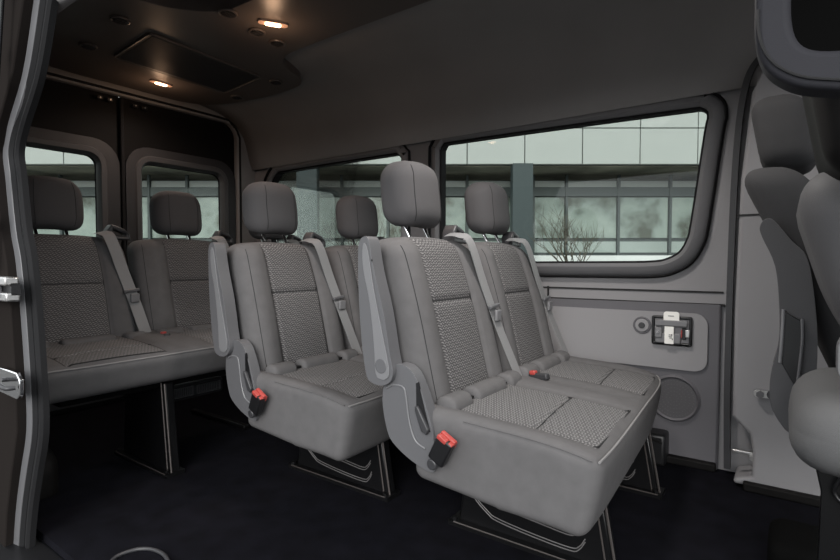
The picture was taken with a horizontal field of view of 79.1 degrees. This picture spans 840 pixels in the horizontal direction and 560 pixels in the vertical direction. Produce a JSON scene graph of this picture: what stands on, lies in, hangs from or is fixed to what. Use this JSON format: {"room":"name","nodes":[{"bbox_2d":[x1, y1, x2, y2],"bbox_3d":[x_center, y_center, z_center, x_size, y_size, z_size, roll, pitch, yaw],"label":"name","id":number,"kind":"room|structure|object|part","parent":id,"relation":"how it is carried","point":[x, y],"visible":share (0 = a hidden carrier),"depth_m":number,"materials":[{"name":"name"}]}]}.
{"room":"vehicle interior","nodes":[
{"label":"vehicle interior","id":0,"kind":"room"},
{"bbox_2d":[0,0,33,546],"bbox_3d":[-1.516,0.012,1.664,1.599,2.000,0.030,1,2,36],"label":"sliding door","id":1,"kind":"structure","parent":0,"point":[17,13],"depth_m":1.35,"materials":[{"name":"black paint"}]},
{"bbox_2d":[0,0,4,69],"bbox_3d":[-1.064,-0.400,1.267,0.190,0.752,0.027,1,2,36],"label":"strip","id":2,"kind":"object","parent":1,"relation":"attached to","point":[2,2],"visible":1,"depth_m":1.24,"materials":[{"name":"black plastic"}]},
{"bbox_2d":[0,276,20,301],"bbox_3d":[-1.144,0.021,1.359,0.300,0.062,0.040,1,2,36],"label":"latch","id":3,"kind":"object","parent":1,"relation":"attached to","point":[10,287],"visible":1,"depth_m":1.28,"materials":[{"name":"silver metal"}]},
{"bbox_3d":[-1.142,0.001,1.360,0.300,0.022,0.030,1,2,36],"label":"rail","id":4,"kind":"part","parent":3,"relation":"part of","materials":[{"name":"silver metal"}]},
{"bbox_3d":[-1.141,0.041,1.363,0.300,0.022,0.030,1,2,36],"label":"rail","id":5,"kind":"part","parent":3,"relation":"part of","materials":[{"name":"silver metal"}]},
{"bbox_2d":[0,367,23,398],"bbox_3d":[-1.064,0.264,1.296,0.172,0.066,0.042,1,2,36],"label":"latch","id":6,"kind":"object","parent":1,"relation":"in","point":[11,381],"depth_m":1.27,"materials":[{"name":"silver metal"}]},
{"bbox_2d":[3,0,58,548],"bbox_3d":[-0.985,0.110,1.318,0.404,1.828,0.036,1,2,36],"label":"trim","id":7,"kind":"structure","parent":1,"relation":"attached to","point":[44,12],"depth_m":1.34,"materials":[{"name":"grey"}]},
{"bbox_2d":[0,536,64,559],"bbox_3d":[0.070,0.921,0.560,3.100,0.300,0.130,1,2,36],"label":"trim","id":8,"kind":"structure","parent":1,"relation":"attached to","point":[41,550],"depth_m":1.39,"materials":[{"name":"black plastic"}]},
{"bbox_2d":[110,547,169,559],"bbox_3d":[-0.718,0.720,1.324,0.163,0.010,0.092,0,2,-9],"label":"trim","id":9,"kind":"structure","parent":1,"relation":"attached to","point":[164,555],"depth_m":1.34,"materials":[{"name":"grey plastic"}]},
{"bbox_2d":[46,66,255,243],"bbox_3d":[-1.619,-0.218,2.795,0.045,1.820,1.730,1,2,36],"label":"door frame","id":10,"kind":"structure","parent":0,"point":[247,174],"depth_m":3.11,"materials":[{"name":"plastic"}]},
{"bbox_2d":[26,79,124,415],"bbox_3d":[-1.843,-0.153,2.518,0.071,1.690,0.704,1,2,36],"label":"door","id":11,"kind":"structure","parent":10,"relation":"in","point":[67,118],"depth_m":2.66,"materials":[{"name":"black plastic"}]},
{"bbox_2d":[47,72,241,379],"bbox_3d":[-1.624,-0.171,2.813,0.083,1.706,1.431,1,2,36],"label":"door","id":12,"kind":"structure","parent":10,"relation":"in","point":[150,135],"depth_m":3.00,"materials":[{"name":"black plastic"}]},
{"bbox_3d":[-1.422,-0.063,3.093,0.022,1.390,0.684,1,2,36],"label":"trim","id":13,"kind":"part","parent":12,"relation":"part of","materials":[{"name":"grey plastic"}]},
{"bbox_2d":[57,0,761,170],"bbox_3d":[0.098,-0.865,1.542,4.270,0.389,1.680,1,2,36],"label":"ceiling","id":14,"kind":"structure","parent":0,"point":[431,70],"depth_m":2.17,"materials":[{"name":"fabric"}]},
{"bbox_2d":[49,0,430,104],"bbox_3d":[-0.174,-1.018,1.668,3.464,0.087,1.141,1,2,36],"label":"ceiling panel","id":15,"kind":"object","parent":14,"relation":"attached to","point":[206,52],"visible":0.93,"depth_m":2.12,"materials":[{"name":"grey plastic"}]},
{"bbox_2d":[149,79,171,86],"bbox_3d":[-1.337,-1.016,2.629,0.034,0.008,0.112,1,2,36],"label":"reading lamp","id":16,"kind":"object","parent":15,"relation":"attached to","point":[157,81],"depth_m":2.62,"materials":[{"name":"white plastic"}]},
{"bbox_2d":[114,33,260,92],"bbox_3d":[-1.079,-1.010,2.420,0.386,0.009,0.627,1,2,33],"label":"grille","id":17,"kind":"object","parent":15,"relation":"attached to","point":[157,53],"depth_m":2.36,"materials":[{"name":"grey plastic"}]},
{"bbox_2d":[258,18,287,27],"bbox_3d":[-0.569,-0.993,1.969,0.112,0.008,0.034,-1,2,-22],"label":"reading lamp","id":18,"kind":"object","parent":15,"relation":"attached to","point":[266,22],"depth_m":1.96,"materials":[{"name":"white plastic"}]},
{"bbox_2d":[754,0,839,98],"bbox_3d":[0.677,-0.574,0.529,0.538,0.789,0.118,1,2,36],"label":"headrest","id":19,"kind":"object","parent":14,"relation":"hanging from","point":[797,42],"visible":1,"depth_m":0.64,"materials":[{"name":"grey"}]},
{"bbox_3d":[0.713,-0.595,0.564,0.480,0.710,0.020,1,2,36],"label":"panel","id":20,"kind":"part","parent":19,"relation":"part of","materials":[{"name":"black"}]},
{"bbox_2d":[36,379,819,559],"bbox_3d":[0.117,0.734,1.616,4.300,0.040,1.660,1,2,36],"label":"floor","id":21,"kind":"structure","parent":0,"point":[237,496],"depth_m":1.57,"materials":[{"name":"carpet"}]},
{"bbox_2d":[39,447,58,500],"bbox_3d":[-1.515,0.660,1.859,0.720,0.220,0.140,1,2,36],"label":"wheel arch","id":22,"kind":"object","parent":21,"relation":"on","point":[50,482],"visible":0.25,"depth_m":1.67,"materials":[{"name":"black plastic"}]},
{"bbox_2d":[28,175,301,478],"bbox_3d":[-0.947,0.137,2.277,0.665,1.106,1.490,1,2,36],"label":"seat","id":23,"kind":"object","parent":21,"relation":"on","point":[140,331],"visible":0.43,"depth_m":1.96,"materials":[{"name":"fabric"}]},
{"bbox_3d":[-1.354,0.069,1.957,0.248,0.490,0.460,1,2,36],"label":"backrest","id":24,"kind":"part","parent":23,"relation":"part of","materials":[{"name":"fabric"}]},
{"bbox_2d":[46,328,225,403],"bbox_3d":[-0.840,0.281,2.205,0.400,0.150,1.490,1,2,36],"label":"cushion","id":25,"kind":"object","parent":23,"relation":"on","point":[86,365],"depth_m":1.78,"materials":[{"name":"fabric"}]},
{"bbox_3d":[-0.872,0.367,2.231,0.300,0.030,1.330,1,2,36],"label":"under frame","id":26,"kind":"part","parent":23,"relation":"part of","materials":[{"name":"black"}]},
{"bbox_3d":[-1.067,0.055,2.357,0.248,0.490,0.485,1,2,36],"label":"backrest","id":27,"kind":"part","parent":23,"relation":"part of","materials":[{"name":"fabric"}]},
{"bbox_2d":[173,376,221,400],"bbox_3d":[-1.017,0.486,2.271,0.054,0.072,0.280,1,2,36],"label":"vent","id":28,"kind":"object","parent":23,"relation":"attached to","point":[191,389],"visible":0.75,"depth_m":2.27,"materials":[{"name":"grey plastic"}]},
{"bbox_3d":[-1.035,0.488,2.203,0.005,0.044,0.116,1,2,36],"label":"louvre frame","id":29,"kind":"part","parent":28,"relation":"part of","materials":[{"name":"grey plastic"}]},
{"bbox_3d":[-0.958,0.485,2.311,0.005,0.044,0.116,1,2,36],"label":"louvre frame","id":30,"kind":"part","parent":28,"relation":"part of","materials":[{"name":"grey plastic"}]},
{"bbox_2d":[190,408,248,429],"bbox_3d":[-0.979,0.672,2.472,0.450,0.020,0.030,1,2,36],"label":"rail","id":31,"kind":"object","parent":21,"relation":"on","point":[225,420],"visible":1,"depth_m":2.45,"materials":[{"name":"black metal"}]},
{"bbox_2d":[208,181,400,501],"bbox_3d":[-0.246,0.153,2.045,0.762,1.092,1.046,1,2,36],"label":"seat","id":32,"kind":"object","parent":21,"relation":"on","point":[285,317],"visible":0.63,"depth_m":1.80,"materials":[{"name":"grey fabric"}]},
{"bbox_3d":[-0.684,0.066,1.780,0.120,0.396,0.044,1,2,36],"label":"armrest","id":33,"kind":"part","parent":32,"relation":"part of","materials":[{"name":"grey plastic"}]},
{"bbox_3d":[-0.572,0.338,1.694,0.041,0.068,0.012,1,2,36],"label":"lever","id":34,"kind":"part","parent":32,"relation":"part of","materials":[{"name":"grey plastic"}]},
{"bbox_3d":[-0.511,0.098,1.984,0.248,0.490,0.445,1,2,36],"label":"backrest","id":35,"kind":"part","parent":32,"relation":"part of","materials":[{"name":"fabric"}]},
{"bbox_2d":[248,353,389,460],"bbox_3d":[-0.119,0.412,1.995,0.482,0.220,0.980,1,2,36],"label":"cushion","id":36,"kind":"object","parent":32,"relation":"on","point":[328,405],"depth_m":1.59,"materials":[{"name":"fabric"}]},
{"bbox_3d":[-0.243,0.085,2.358,0.248,0.490,0.435,1,2,36],"label":"backrest","id":37,"kind":"part","parent":32,"relation":"part of","materials":[{"name":"fabric"}]},
{"bbox_2d":[358,161,664,559],"bbox_3d":[0.332,0.167,1.632,0.762,1.092,1.046,1,2,36],"label":"seat","id":38,"kind":"object","parent":21,"relation":"on","point":[537,442],"visible":1,"depth_m":1.39,"materials":[{"name":"fabric"}]},
{"bbox_3d":[-0.107,0.081,1.366,0.120,0.396,0.044,1,2,36],"label":"armrest","id":39,"kind":"part","parent":38,"relation":"part of","materials":[{"name":"grey plastic"}]},
{"bbox_3d":[-0.037,-0.146,1.601,0.050,0.076,0.012,1,2,36],"label":"headrest post","id":40,"kind":"part","parent":38,"relation":"part of","materials":[{"name":"silver metal"}]},
{"bbox_3d":[0.006,0.352,1.281,0.041,0.068,0.012,1,2,36],"label":"lever","id":41,"kind":"part","parent":38,"relation":"part of","materials":[{"name":"grey plastic"}]},
{"bbox_3d":[0.023,-0.149,1.685,0.050,0.076,0.012,1,2,36],"label":"headrest post","id":42,"kind":"part","parent":38,"relation":"part of","materials":[{"name":"silver metal"}]},
{"bbox_3d":[0.067,0.112,1.571,0.248,0.490,0.445,1,2,36],"label":"backrest","id":43,"kind":"part","parent":38,"relation":"part of","materials":[{"name":"fabric"}]},
{"bbox_3d":[0.335,0.099,1.945,0.248,0.490,0.435,1,2,36],"label":"backrest","id":44,"kind":"part","parent":38,"relation":"part of","materials":[{"name":"fabric"}]},
{"bbox_2d":[416,356,660,535],"bbox_3d":[0.458,0.427,1.582,0.482,0.220,0.980,1,2,36],"label":"cushion","id":45,"kind":"object","parent":38,"relation":"on","point":[550,442],"depth_m":1.24,"materials":[{"name":"fabric"}]},
{"bbox_2d":[650,428,668,465],"bbox_3d":[0.876,0.641,1.986,0.160,0.120,0.099,1,2,36],"label":"wall box","id":46,"kind":"object","parent":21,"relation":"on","point":[660,437],"visible":0.34,"depth_m":1.92,"materials":[{"name":"black plastic"}]},
{"bbox_2d":[767,518,818,559],"bbox_3d":[0.984,0.677,1.226,0.240,0.100,0.200,1,2,36],"label":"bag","id":47,"kind":"object","parent":21,"relation":"on","point":[788,539],"visible":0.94,"depth_m":1.23,"materials":[{"name":"black"}]},
{"bbox_2d":[788,96,839,559],"bbox_3d":[0.960,0.155,0.862,0.546,1.170,0.630,1,2,36],"label":"passenger seat","id":48,"kind":"object","parent":21,"relation":"on","point":[814,401],"visible":0.78,"depth_m":0.86,"materials":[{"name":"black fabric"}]},
{"bbox_2d":[745,94,839,431],"bbox_3d":[1.224,-0.043,1.226,0.739,0.890,0.520,1,2,36],"label":"seat","id":49,"kind":"object","parent":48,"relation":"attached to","point":[781,131],"visible":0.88,"depth_m":1.21,"materials":[{"name":"grey fabric"}]},
{"bbox_3d":[1.086,0.022,1.364,0.357,0.620,0.460,1,2,36],"label":"backrest","id":50,"kind":"part","parent":49,"relation":"part of","materials":[{"name":"grey fabric"}]},
{"bbox_2d":[788,368,839,477],"bbox_3d":[0.947,0.261,0.845,0.542,0.148,0.400,1,2,36],"label":"cushion","id":51,"kind":"object","parent":48,"relation":"on","point":[814,401],"depth_m":0.86,"materials":[{"name":"grey fabric"}]},
{"bbox_3d":[0.881,0.003,0.907,0.342,0.400,0.400,1,2,36],"label":"backrest","id":52,"kind":"part","parent":48,"relation":"part of","materials":[{"name":"grey"}]},
{"bbox_3d":[0.989,0.488,0.926,0.489,0.500,0.030,1,2,36],"label":"seat frame","id":53,"kind":"part","parent":48,"relation":"part of","materials":[{"name":"black metal"}]},
{"bbox_3d":[0.761,0.124,0.733,0.250,0.090,0.030,1,2,36],"label":"panel","id":54,"kind":"part","parent":48,"relation":"part of","materials":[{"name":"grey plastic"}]},
{"bbox_2d":[255,86,754,471],"bbox_3d":[0.451,-0.033,2.365,3.920,1.480,0.030,1,2,36],"label":"wall","id":55,"kind":"structure","parent":0,"point":[708,272],"depth_m":1.89,"materials":[{"name":"grey plastic"}]},
{"bbox_2d":[264,145,410,247],"bbox_3d":[-0.532,-0.399,3.048,1.212,0.718,0.066,1,2,36],"label":"window","id":56,"kind":"structure","parent":55,"relation":"in","point":[317,186],"depth_m":3.12,"materials":[{"name":"grey"}]},
{"bbox_3d":[-0.515,-0.400,3.071,1.100,0.603,0.004,1,2,36],"label":"glass","id":57,"kind":"part","parent":56,"relation":"part of","materials":[{"name":"clear glass"}]},
{"bbox_2d":[406,141,430,236],"bbox_3d":[-0.010,-0.408,2.658,0.155,0.670,0.004,1,2,36],"label":"trim","id":58,"kind":"structure","parent":55,"relation":"attached to","point":[418,152],"depth_m":2.65,"materials":[{"name":"grey plastic"}]},
{"bbox_2d":[428,92,727,277],"bbox_3d":[0.591,-0.376,2.245,1.315,0.728,0.066,1,2,36],"label":"window","id":59,"kind":"structure","parent":55,"relation":"in","point":[714,105],"depth_m":2.00,"materials":[{"name":"grey plastic"}]},
{"bbox_2d":[544,306,707,371],"bbox_3d":[0.100,0.211,2.575,2.375,0.218,0.012,1,2,36],"label":"trim","id":60,"kind":"structure","parent":55,"relation":"attached to","point":[608,335],"depth_m":2.06,"materials":[{"name":"grey plastic"}]},
{"bbox_2d":[543,286,723,293],"bbox_3d":[0.010,0.019,2.661,2.720,0.007,0.003,1,2,36],"label":"trim","id":61,"kind":"structure","parent":55,"relation":"attached to","point":[543,286],"depth_m":2.04,"materials":[{"name":"black plastic"}]},
{"bbox_2d":[548,298,721,469],"bbox_3d":[-0.018,0.369,2.682,2.765,0.615,0.020,1,2,36],"label":"trim","id":62,"kind":"structure","parent":55,"relation":"attached to","point":[697,437],"depth_m":1.91,"materials":[{"name":"grey plastic"}]},
{"bbox_2d":[551,297,724,306],"bbox_3d":[-0.010,0.065,2.670,2.770,0.008,0.020,1,2,36],"label":"trim","id":63,"kind":"structure","parent":55,"relation":"attached to","point":[721,305],"depth_m":2.05,"materials":[{"name":"black plastic"}]},
{"bbox_2d":[633,317,650,333],"bbox_3d":[0.874,0.178,2.005,0.068,0.068,0.015,1,2,36],"label":"power socket","id":64,"kind":"object","parent":55,"relation":"attached to","point":[642,325],"visible":1,"depth_m":2.00,"materials":[{"name":"grey plastic"}]},
{"bbox_2d":[651,311,692,346],"bbox_3d":[0.955,0.185,1.935,0.140,0.130,0.030,1,2,36],"label":"holder","id":65,"kind":"object","parent":55,"relation":"attached to","point":[670,328],"visible":1,"depth_m":1.93,"materials":[{"name":"black plastic"}]},
{"bbox_3d":[0.962,0.193,1.944,0.120,0.090,0.006,1,2,36],"label":"plate","id":66,"kind":"part","parent":65,"relation":"part of","materials":[{"name":"grey plastic"}]},
{"bbox_2d":[656,375,700,421],"bbox_3d":[0.975,0.454,1.954,0.180,0.180,0.016,1,2,36],"label":"speaker","id":67,"kind":"object","parent":55,"relation":"attached to","point":[680,400],"visible":0.83,"depth_m":1.95},
{"bbox_2d":[666,454,715,471],"bbox_3d":[-0.034,0.663,2.675,2.760,0.030,0.030,1,2,36],"label":"baseboard","id":68,"kind":"structure","parent":55,"relation":"attached to","point":[673,459],"depth_m":1.91,"materials":[{"name":"black plastic"}]},
{"bbox_2d":[724,58,758,468],"bbox_3d":[1.173,-0.057,1.782,0.051,1.490,0.184,-2,3,-42],"label":"trim","id":69,"kind":"structure","parent":55,"relation":"attached to","point":[749,74],"depth_m":1.82,"materials":[{"name":"grey plastic"}]},
{"bbox_2d":[732,448,752,460],"bbox_3d":[1.114,0.601,1.750,0.070,0.026,0.026,1,2,36],"label":"handle","id":70,"kind":"object","parent":55,"relation":"attached to","point":[750,453],"visible":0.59,"depth_m":1.75,"materials":[{"name":"silver metal"}]},
{"bbox_2d":[737,214,758,215],"bbox_3d":[1.505,-0.207,1.412,1.065,0.006,0.004,1,2,36],"label":"trim","id":71,"kind":"structure","parent":55,"relation":"attached to","point":[738,214],"depth_m":1.70,"materials":[{"name":"black plastic"}]},
{"bbox_2d":[754,390,769,398],"bbox_3d":[1.132,0.374,1.669,0.064,0.030,0.024,1,2,36],"label":"anchor","id":72,"kind":"object","parent":55,"relation":"attached to","point":[757,393],"visible":0.52,"depth_m":1.67,"materials":[{"name":"silver metal"}]},
{"bbox_2d":[733,71,828,495],"bbox_3d":[1.551,-0.036,1.466,1.085,1.490,0.130,1,2,36],"label":"trim","id":73,"kind":"structure","parent":55,"relation":"attached to","point":[775,463],"depth_m":1.70,"materials":[{"name":"grey plastic"}]},
{"bbox_2d":[743,480,819,507],"bbox_3d":[1.517,0.707,1.423,1.040,0.030,0.030,1,2,36],"label":"baseboard","id":74,"kind":"structure","parent":55,"relation":"attached to","point":[757,488],"depth_m":1.65,"materials":[{"name":"black plastic"}]},
{"bbox_3d":[4.657,1.182,6.550,80.000,0.080,70.000,1,2,36],"label":"ground","id":75,"kind":"structure","parent":0,"visible":0},
{"bbox_2d":[25,112,706,260],"bbox_3d":[-2.639,-1.146,9.706,24.048,4.353,1.720,0,2,0],"label":"office building","id":76,"kind":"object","parent":75,"relation":"on","point":[635,180],"visible":0.17,"depth_m":9.90,"materials":[{"name":"grey"}]},
{"bbox_3d":[-6.761,-2.347,8.984,0.996,0.618,0.120,0,2,0],"label":"cladding panel","id":77,"kind":"part","parent":76,"relation":"part of","materials":[{"name":"white metal"}]},
{"bbox_3d":[-5.750,-2.347,8.984,0.996,0.618,0.120,0,2,0],"label":"cladding panel","id":78,"kind":"part","parent":76,"relation":"part of","materials":[{"name":"white metal"}]},
{"bbox_2d":[72,181,94,186],"bbox_3d":[-6.579,-1.875,9.956,0.778,0.116,0.030,0,2,0],"label":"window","id":79,"kind":"structure","parent":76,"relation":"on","point":[79,183],"depth_m":9.94,"materials":[{"name":"grey glass"}]},
{"bbox_2d":[142,181,146,186],"bbox_3d":[-5.719,-1.875,9.956,0.817,0.116,0.030,0,2,0],"label":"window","id":80,"kind":"structure","parent":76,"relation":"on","point":[144,183],"depth_m":9.94,"materials":[{"name":"grey glass"}]},
{"bbox_2d":[151,181,184,186],"bbox_3d":[-4.907,-1.875,9.956,0.680,0.116,0.030,0,2,0],"label":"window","id":81,"kind":"structure","parent":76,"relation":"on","point":[153,183],"depth_m":9.94,"materials":[{"name":"grey glass"}]},
{"bbox_2d":[189,181,217,186],"bbox_3d":[-4.145,-1.875,9.956,0.720,0.116,0.030,0,2,0],"label":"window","id":82,"kind":"structure","parent":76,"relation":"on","point":[191,183],"depth_m":9.94,"materials":[{"name":"grey glass"}]},
{"bbox_2d":[354,181,380,186],"bbox_3d":[-1.075,-1.875,9.956,0.837,0.116,0.030,0,2,0],"label":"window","id":83,"kind":"structure","parent":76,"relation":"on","point":[357,183],"depth_m":9.94,"materials":[{"name":"grey glass"}]},
{"bbox_3d":[-0.691,-2.347,8.984,0.996,0.618,0.120,0,2,0],"label":"cladding panel","id":84,"kind":"part","parent":76,"relation":"part of","materials":[{"name":"white metal"}]},
{"bbox_2d":[446,181,464,186],"bbox_3d":[0.557,-1.875,9.956,0.661,0.116,0.030,0,2,0],"label":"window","id":85,"kind":"structure","parent":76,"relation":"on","point":[448,183],"depth_m":9.94,"materials":[{"name":"grey glass"}]},
{"bbox_3d":[0.321,-2.347,8.984,0.996,0.618,0.120,0,2,0],"label":"cladding panel","id":86,"kind":"part","parent":76,"relation":"part of","materials":[{"name":"white metal"}]},
{"bbox_2d":[469,181,509,186],"bbox_3d":[1.359,-1.875,9.956,0.817,0.116,0.030,0,2,0],"label":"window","id":87,"kind":"structure","parent":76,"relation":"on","point":[502,183],"depth_m":9.94,"materials":[{"name":"grey glass"}]},
{"bbox_3d":[1.333,-2.347,8.984,0.996,0.618,0.120,0,2,0],"label":"cladding panel","id":88,"kind":"part","parent":76,"relation":"part of","materials":[{"name":"white metal"}]},
{"bbox_3d":[2.532,-0.648,9.998,0.583,0.215,0.030,0,2,0],"label":"pane","id":89,"kind":"part","parent":76,"relation":"part of","materials":[{"name":"glass"}]},
{"bbox_2d":[535,181,564,186],"bbox_3d":[2.532,-1.875,9.956,0.583,0.116,0.030,0,2,0],"label":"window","id":90,"kind":"structure","parent":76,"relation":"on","point":[537,183],"depth_m":9.94,"materials":[{"name":"grey glass"}]},
{"bbox_3d":[2.345,-2.347,8.984,0.996,0.618,0.120,0,2,0],"label":"cladding panel","id":91,"kind":"part","parent":76,"relation":"part of","materials":[{"name":"white metal"}]},
{"bbox_3d":[3.363,-0.648,9.998,0.954,0.215,0.030,0,2,0],"label":"pane","id":92,"kind":"part","parent":76,"relation":"part of","materials":[{"name":"glass"}]},
{"bbox_2d":[568,181,616,186],"bbox_3d":[3.363,-1.875,9.956,0.954,0.116,0.030,0,2,0],"label":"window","id":93,"kind":"structure","parent":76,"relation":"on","point":[570,183],"depth_m":9.94,"materials":[{"name":"grey glass"}]},
{"bbox_3d":[3.356,-2.981,8.961,0.996,0.618,0.120,0,2,0],"label":"cladding panel","id":94,"kind":"part","parent":76,"relation":"part of","materials":[{"name":"white metal"}]},
{"bbox_3d":[3.356,-2.347,8.984,0.996,0.618,0.120,0,2,0],"label":"cladding panel","id":95,"kind":"part","parent":76,"relation":"part of","materials":[{"name":"white metal"}]},
{"bbox_3d":[4.375,-0.648,9.998,0.944,0.215,0.030,0,2,0],"label":"pane","id":96,"kind":"part","parent":76,"relation":"part of","materials":[{"name":"glass"}]},
{"bbox_2d":[621,181,667,186],"bbox_3d":[4.375,-1.875,9.956,0.944,0.116,0.030,0,2,0],"label":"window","id":97,"kind":"structure","parent":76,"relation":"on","point":[623,183],"depth_m":9.94,"materials":[{"name":"grey glass"}]},
{"bbox_3d":[4.368,-2.981,8.961,0.996,0.618,0.120,0,2,0],"label":"cladding panel","id":98,"kind":"part","parent":76,"relation":"part of","materials":[{"name":"white metal"}]},
{"bbox_3d":[4.368,-2.347,8.984,0.996,0.618,0.120,0,2,0],"label":"cladding panel","id":99,"kind":"part","parent":76,"relation":"part of","materials":[{"name":"white metal"}]},
{"bbox_3d":[5.235,-0.648,9.998,0.651,0.215,0.030,0,2,0],"label":"pane","id":100,"kind":"part","parent":76,"relation":"part of","materials":[{"name":"glass"}]},
{"bbox_2d":[672,181,695,186],"bbox_3d":[5.235,-1.875,9.956,0.651,0.116,0.030,0,2,0],"label":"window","id":101,"kind":"structure","parent":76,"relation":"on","point":[675,183],"depth_m":9.94,"materials":[{"name":"grey glass"}]},
{"bbox_3d":[5.380,-2.347,8.984,0.996,0.618,0.120,0,2,0],"label":"cladding panel","id":102,"kind":"part","parent":76,"relation":"part of","materials":[{"name":"white metal"}]},
{"bbox_3d":[5.380,-2.981,8.961,0.996,0.618,0.120,0,2,0],"label":"cladding panel","id":103,"kind":"part","parent":76,"relation":"part of","materials":[{"name":"white metal"}]},
{"bbox_2d":[349,207,400,245],"bbox_3d":[-0.683,0.003,7.143,1.980,2.235,0.537,2,3,45],"label":"bare tree","id":104,"kind":"object","parent":75,"relation":"on","point":[379,207],"visible":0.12,"depth_m":6.98,"materials":[{"name":"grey plant"}]},
{"bbox_2d":[530,202,604,260],"bbox_3d":[2.136,0.001,7.275,0.925,2.230,1.184,0,2,-8],"label":"bare tree","id":105,"kind":"object","parent":75,"relation":"on","point":[563,222],"visible":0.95,"depth_m":7.29,"materials":[{"name":"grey plant"}]}
]}

